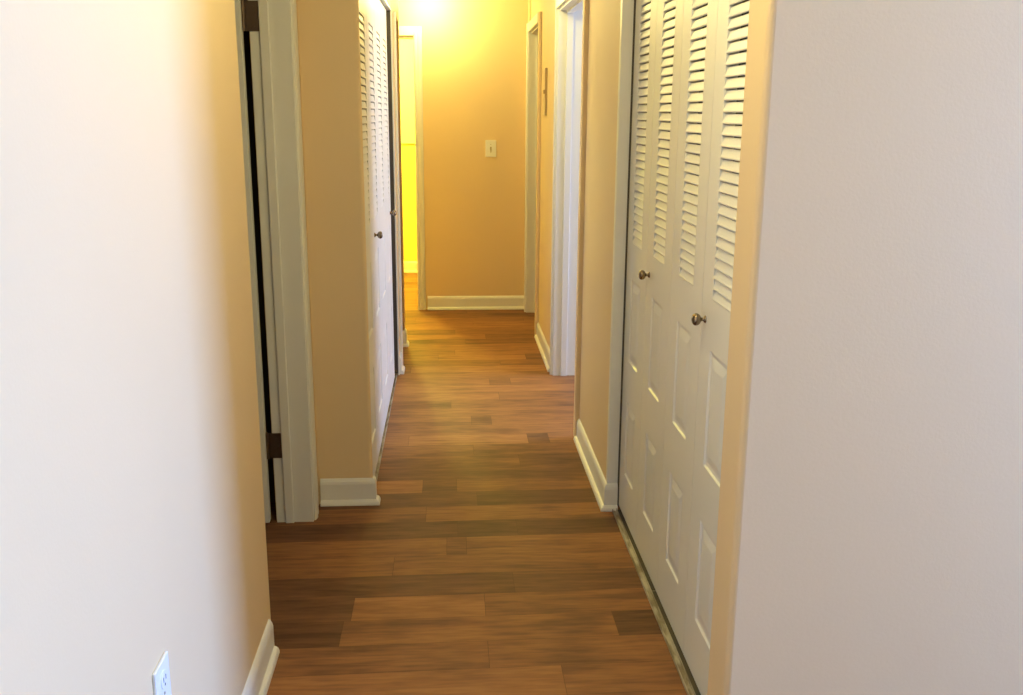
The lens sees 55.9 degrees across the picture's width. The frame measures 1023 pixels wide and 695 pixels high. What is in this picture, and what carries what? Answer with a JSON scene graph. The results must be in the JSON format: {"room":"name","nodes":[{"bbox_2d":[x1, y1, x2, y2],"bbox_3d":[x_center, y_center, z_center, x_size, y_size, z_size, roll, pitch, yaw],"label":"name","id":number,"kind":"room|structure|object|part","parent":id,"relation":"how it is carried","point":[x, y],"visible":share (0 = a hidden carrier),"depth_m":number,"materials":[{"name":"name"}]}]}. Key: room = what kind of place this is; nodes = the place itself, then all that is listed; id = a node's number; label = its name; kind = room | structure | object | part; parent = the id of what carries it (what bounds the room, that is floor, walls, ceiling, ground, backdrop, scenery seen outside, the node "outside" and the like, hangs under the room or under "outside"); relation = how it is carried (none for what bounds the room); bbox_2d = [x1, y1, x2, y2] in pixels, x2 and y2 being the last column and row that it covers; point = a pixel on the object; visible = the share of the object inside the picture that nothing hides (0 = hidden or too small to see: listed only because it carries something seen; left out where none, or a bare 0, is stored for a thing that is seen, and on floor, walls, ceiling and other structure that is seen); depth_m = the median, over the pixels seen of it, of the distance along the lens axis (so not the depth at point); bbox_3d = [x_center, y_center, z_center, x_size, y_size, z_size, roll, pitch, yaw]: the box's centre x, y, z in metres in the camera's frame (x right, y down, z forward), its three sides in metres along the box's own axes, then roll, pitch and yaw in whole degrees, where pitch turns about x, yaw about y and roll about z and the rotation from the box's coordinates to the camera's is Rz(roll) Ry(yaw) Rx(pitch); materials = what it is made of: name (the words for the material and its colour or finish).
{"room":"home hallway","nodes":[
{"label":"home hallway","id":0,"kind":"room"},
{"bbox_2d":[0,0,270,694],"bbox_3d":[-0.537,0.438,-0.627,0.120,2.440,6.445,-1,14,-4],"label":"wall","id":1,"kind":"structure","parent":0,"point":[133,531],"depth_m":1.54,"materials":[{"name":"beige paint"}]},
{"bbox_2d":[152,651,171,694],"bbox_3d":[-0.619,0.615,1.715,0.009,0.122,0.078,-1,14,-4],"label":"wall outlet","id":2,"kind":"object","parent":1,"relation":"attached to","point":[161,674],"visible":1,"depth_m":1.70,"materials":[{"name":"white plastic"}]},
{"bbox_2d":[161,670,166,689],"bbox_3d":[-0.616,0.589,1.709,0.003,0.034,0.034,-1,14,-4],"label":"receptacle","id":3,"kind":"object","parent":2,"relation":"attached to","point":[163,672],"depth_m":1.71,"materials":[{"name":"white plastic"}]},
{"bbox_2d":[242,619,279,694],"bbox_3d":[-0.470,1.576,-0.367,0.026,0.106,6.400,-1,14,-4],"label":"baseboard","id":4,"kind":"structure","parent":1,"relation":"attached to","point":[259,678],"depth_m":2.58,"materials":[{"name":"white paint"}]},
{"bbox_2d":[243,0,275,501],"bbox_3d":[-1.031,-0.808,4.460,0.640,2.440,1.960,-1,14,-4],"label":"wall","id":5,"kind":"structure","parent":0,"point":[246,35],"depth_m":3.56,"materials":[{"name":"paint"}]},
{"bbox_2d":[249,0,372,518],"bbox_3d":[-0.709,-0.556,3.438,0.349,2.440,0.180,-1,14,-4],"label":"wall","id":6,"kind":"structure","parent":0,"point":[328,30],"depth_m":3.54,"materials":[{"name":"beige paint"}]},
{"bbox_2d":[320,475,380,506],"bbox_3d":[-0.632,0.561,3.784,0.229,0.106,0.058,-1,14,-4],"label":"baseboard","id":7,"kind":"structure","parent":6,"relation":"attached to","point":[334,491],"depth_m":3.77,"materials":[{"name":"white paint"}]},
{"bbox_2d":[391,0,399,374],"bbox_3d":[-0.731,-1.111,5.707,0.120,2.440,0.715,-1,14,-4],"label":"wall","id":8,"kind":"structure","parent":0,"point":[391,0],"depth_m":5.47,"materials":[{"name":"beige paint"}]},
{"bbox_2d":[393,11,402,357],"bbox_3d":[-0.653,-0.868,5.568,0.014,2.035,0.040,-1,14,-4],"label":"trim","id":9,"kind":"structure","parent":8,"relation":"attached to","point":[394,12],"depth_m":5.53,"materials":[{"name":"white paint"}]},
{"bbox_2d":[396,18,404,329],"bbox_3d":[-0.738,-0.935,5.840,0.120,2.035,0.540,-1,14,-4],"label":"trim","id":10,"kind":"structure","parent":8,"relation":"attached to","point":[397,36],"depth_m":6.07,"materials":[{"name":"beige paint"}]},
{"bbox_2d":[399,352,404,373],"bbox_3d":[-0.647,0.090,5.710,0.026,0.106,0.130,-1,14,-4],"label":"baseboard","id":11,"kind":"structure","parent":8,"relation":"attached to","point":[402,367],"depth_m":5.66,"materials":[{"name":"white paint"}]},
{"bbox_2d":[403,328,408,346],"bbox_3d":[-0.707,-0.067,6.351,0.061,0.106,0.106,-1,14,-4],"label":"baseboard","id":12,"kind":"structure","parent":8,"relation":"attached to","point":[405,341],"depth_m":6.32,"materials":[{"name":"white paint"}]},
{"bbox_2d":[398,9,404,323],"bbox_3d":[-0.756,-1.204,6.088,0.120,2.440,0.070,-1,14,-4],"label":"wall","id":13,"kind":"structure","parent":0,"point":[398,9],"depth_m":6.11,"materials":[{"name":"beige paint"}]},
{"bbox_2d":[399,39,416,260],"bbox_3d":[-0.987,-1.919,9.008,2.800,2.440,0.100,-1,14,-4],"label":"wall","id":14,"kind":"structure","parent":0,"point":[407,150],"depth_m":8.97,"materials":[{"name":"yellow paint"}]},
{"bbox_2d":[404,261,416,272],"bbox_3d":[-0.991,-0.770,9.224,2.800,0.106,0.026,-1,14,-4],"label":"baseboard","id":15,"kind":"structure","parent":14,"relation":"attached to","point":[409,266],"depth_m":9.22,"materials":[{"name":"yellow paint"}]},
{"bbox_2d":[398,0,527,308],"bbox_3d":[-0.649,-1.496,7.287,1.550,2.440,0.120,-1,14,-4],"label":"wall","id":16,"kind":"structure","parent":0,"point":[474,51],"depth_m":7.24,"materials":[{"name":"beige paint"}]},
{"bbox_2d":[399,26,425,309],"bbox_3d":[-1.079,-1.325,7.291,0.830,2.100,0.140,-1,14,-4],"label":"trim","id":17,"kind":"structure","parent":16,"relation":"attached to","point":[404,31],"depth_m":7.22,"materials":[{"name":"white paint"}]},
{"bbox_2d":[428,296,523,309],"bbox_3d":[-0.265,-0.349,7.518,0.775,0.106,0.026,-1,14,-4],"label":"baseboard","id":18,"kind":"structure","parent":16,"relation":"attached to","point":[434,302],"depth_m":7.52,"materials":[{"name":"white paint"}]},
{"bbox_2d":[485,140,495,156],"bbox_3d":[-0.155,-1.496,7.248,0.082,0.124,0.018,-1,14,-4],"label":"light switch","id":19,"kind":"object","parent":16,"relation":"attached to","point":[490,145],"visible":1,"depth_m":7.25,"materials":[{"name":"white plastic"}]},
{"bbox_2d":[265,273,686,694],"bbox_3d":[-0.326,0.662,3.709,10.196,0.050,15.171,-1,14,-4],"label":"floor","id":20,"kind":"structure","parent":0,"point":[488,561],"depth_m":3.31,"materials":[{"name":"brown laminate"}]},
{"bbox_2d":[375,375,396,479],"bbox_3d":[-0.627,0.380,4.730,0.038,0.010,1.857,-1,14,-4],"label":"floor track","id":21,"kind":"object","parent":20,"relation":"on","point":[395,378],"visible":0.31,"depth_m":4.64,"materials":[{"name":"metal"}]},
{"bbox_2d":[612,508,655,590],"bbox_3d":[0.437,0.704,3.424,0.054,0.012,0.655,-1,14,-4],"label":"floor track","id":22,"kind":"object","parent":20,"relation":"on","point":[642,572],"visible":0.68,"depth_m":3.38,"materials":[{"name":"metal"}]},
{"bbox_2d":[645,589,700,694],"bbox_3d":[0.482,0.876,2.722,0.054,0.012,0.790,-1,14,-4],"label":"floor track","id":23,"kind":"object","parent":20,"relation":"on","point":[690,686],"visible":0.69,"depth_m":2.79,"materials":[{"name":"metal"}]},
{"bbox_2d":[528,0,620,478],"bbox_3d":[0.302,-1.041,5.449,0.132,2.440,4.020,-1,14,-4],"label":"wall","id":24,"kind":"structure","parent":0,"point":[604,15],"depth_m":3.99,"materials":[{"name":"beige paint"}]},
{"bbox_2d":[524,12,538,312],"bbox_3d":[0.204,-1.211,6.814,0.152,2.120,0.900,-1,14,-4],"label":"trim","id":25,"kind":"structure","parent":24,"relation":"attached to","point":[532,26],"depth_m":7.16,"materials":[{"name":"white paint"}]},
{"bbox_2d":[535,12,541,334],"bbox_3d":[0.177,-1.108,6.394,0.020,2.120,0.060,-1,14,-4],"label":"trim","id":26,"kind":"structure","parent":24,"relation":"attached to","point":[539,13],"depth_m":6.35,"materials":[{"name":"beige paint"}]},
{"bbox_2d":[534,322,549,371],"bbox_3d":[0.199,-0.014,6.158,0.026,0.106,0.910,-1,14,-4],"label":"baseboard","id":27,"kind":"structure","parent":24,"relation":"attached to","point":[544,349],"depth_m":6.12,"materials":[{"name":"white paint"}]},
{"bbox_2d":[543,68,547,115],"bbox_3d":[0.201,-1.571,5.929,0.022,0.280,0.155,-1,14,-4],"label":"thermostat","id":28,"kind":"object","parent":24,"relation":"attached to","point":[545,70],"visible":1,"depth_m":5.88,"materials":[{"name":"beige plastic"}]},
{"bbox_2d":[573,0,588,436],"bbox_3d":[0.323,-0.592,4.327,0.040,2.100,0.052,-1,14,-4],"label":"trim","id":29,"kind":"structure","parent":24,"relation":"attached to","point":[585,29],"depth_m":4.30,"materials":[{"name":"beige paint"}]},
{"bbox_2d":[573,418,617,511],"bbox_3d":[0.352,0.483,4.127,0.066,0.106,0.844,-1,14,-4],"label":"baseboard","id":30,"kind":"structure","parent":24,"relation":"attached to","point":[606,494],"depth_m":3.94,"materials":[{"name":"white paint"}]},
{"bbox_2d":[666,0,748,207],"bbox_3d":[0.860,-0.397,2.827,0.640,2.440,1.560,-1,14,-4],"label":"wall","id":31,"kind":"structure","parent":0,"point":[745,0],"depth_m":3.42,"materials":[{"name":"paint"}]},
{"bbox_2d":[707,0,1022,694],"bbox_3d":[2.271,-0.209,2.091,3.600,2.440,0.135,-1,14,-4],"label":"wall","id":32,"kind":"structure","parent":0,"point":[870,527],"depth_m":1.98,"materials":[{"name":"beige paint"}]},
{"bbox_3d":[-0.763,-1.428,2.677,0.120,0.385,0.875,-1,14,-4],"label":"wall","id":33,"kind":"structure","parent":0,"visible":0},
{"bbox_2d":[234,0,281,522],"bbox_3d":[-1.236,-0.329,3.335,0.800,2.018,0.035,-1,14,-4],"label":"door","id":34,"kind":"structure","parent":33,"relation":"in","point":[246,12],"depth_m":3.33,"materials":[{"name":"white paint"}]},
{"bbox_2d":[248,0,318,522],"bbox_3d":[-0.777,-0.280,3.003,0.152,2.110,0.963,-1,14,-4],"label":"trim","id":35,"kind":"structure","parent":33,"relation":"attached to","point":[274,48],"depth_m":3.38,"materials":[{"name":"white paint"}]},
{"bbox_3d":[0.489,-1.374,2.528,0.120,0.405,1.508,-1,14,-4],"label":"wall","id":36,"kind":"structure","parent":0,"visible":0},
{"bbox_2d":[606,0,633,482],"bbox_3d":[0.482,-0.189,2.818,0.120,2.035,1.508,-1,14,-4],"label":"trim","id":37,"kind":"structure","parent":36,"relation":"attached to","point":[627,6],"depth_m":3.51,"materials":[{"name":"white paint"}]},
{"bbox_2d":[619,0,683,591],"bbox_3d":[0.446,-0.273,3.164,0.074,1.990,0.706,-1,14,-4],"label":"bifold door","id":38,"kind":"structure","parent":36,"relation":"in","point":[651,202],"depth_m":3.12,"materials":[{"name":"white paint"}]},
{"bbox_3d":[0.448,-0.315,3.337,0.030,1.990,0.352,-1,14,-4],"label":"door","id":39,"kind":"part","parent":38,"relation":"part of","materials":[{"name":"white paint"}]},
{"bbox_3d":[0.429,-0.235,3.122,0.035,0.032,0.032,-1,14,-4],"label":"knob","id":40,"kind":"part","parent":38,"relation":"part of","materials":[{"name":"silver metal"}]},
{"bbox_2d":[657,0,749,694],"bbox_3d":[0.491,-0.105,2.477,0.074,1.990,0.706,-1,14,-4],"label":"bifold door","id":41,"kind":"structure","parent":36,"relation":"in","point":[704,231],"depth_m":2.51,"materials":[{"name":"white paint"}]},
{"bbox_3d":[0.493,-0.147,2.649,0.030,1.990,0.352,-1,14,-4],"label":"door","id":42,"kind":"part","parent":41,"relation":"part of","materials":[{"name":"white paint"}]},
{"bbox_3d":[0.474,-0.071,2.440,0.035,0.032,0.032,-1,14,-4],"label":"knob","id":43,"kind":"part","parent":41,"relation":"part of","materials":[{"name":"silver metal"}]},
{"bbox_3d":[0.515,-0.063,2.306,0.030,1.990,0.352,-1,14,-4],"label":"door","id":44,"kind":"part","parent":41,"relation":"part of","materials":[{"name":"white paint"}]},
{"bbox_3d":[-0.642,-1.789,4.198,0.120,0.405,1.870,-1,14,-4],"label":"wall","id":45,"kind":"structure","parent":0,"visible":0},
{"bbox_2d":[359,0,384,474],"bbox_3d":[-0.581,-0.487,4.013,0.074,1.990,0.871,-1,14,-4],"label":"bifold door","id":46,"kind":"structure","parent":45,"relation":"in","point":[366,7],"depth_m":4.03,"materials":[{"name":"white paint"}]},
{"bbox_3d":[-0.608,-0.538,4.223,0.030,1.990,0.434,-1,14,-4],"label":"door","id":47,"kind":"part","parent":46,"relation":"part of","materials":[{"name":"white paint"}]},
{"bbox_3d":[-0.569,-0.481,4.126,0.035,0.032,0.032,-1,14,-4],"label":"knob","id":48,"kind":"part","parent":46,"relation":"part of","materials":[{"name":"silver metal"}]},
{"bbox_2d":[374,0,395,421],"bbox_3d":[-0.640,-0.694,4.859,0.067,1.990,0.871,0,14,-2],"label":"bifold door","id":49,"kind":"structure","parent":45,"relation":"in","point":[385,212],"depth_m":4.80,"materials":[{"name":"white paint"}]},
{"bbox_3d":[-0.664,-0.746,5.071,0.030,1.990,0.434,-1,14,-4],"label":"door","id":50,"kind":"part","parent":49,"relation":"part of","materials":[{"name":"white paint"}]},
{"bbox_2d":[380,0,399,374],"bbox_3d":[-0.650,-0.606,4.495,0.120,2.035,1.885,-1,14,-4],"label":"trim","id":51,"kind":"structure","parent":45,"relation":"attached to","point":[385,4],"depth_m":5.34,"materials":[{"name":"white paint"}]},
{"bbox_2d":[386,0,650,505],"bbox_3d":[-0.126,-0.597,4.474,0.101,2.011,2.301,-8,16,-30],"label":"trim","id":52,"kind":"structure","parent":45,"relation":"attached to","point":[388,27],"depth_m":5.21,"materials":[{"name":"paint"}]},
{"bbox_3d":[0.355,-1.882,4.581,0.120,0.395,1.150,-1,14,-4],"label":"wall","id":53,"kind":"structure","parent":0,"visible":0},
{"bbox_2d":[549,0,582,375],"bbox_3d":[0.351,-0.732,4.899,0.172,2.100,1.200,-1,14,-4],"label":"trim","id":54,"kind":"structure","parent":53,"relation":"attached to","point":[569,18],"depth_m":5.39,"materials":[{"name":"white paint"}]}
]}

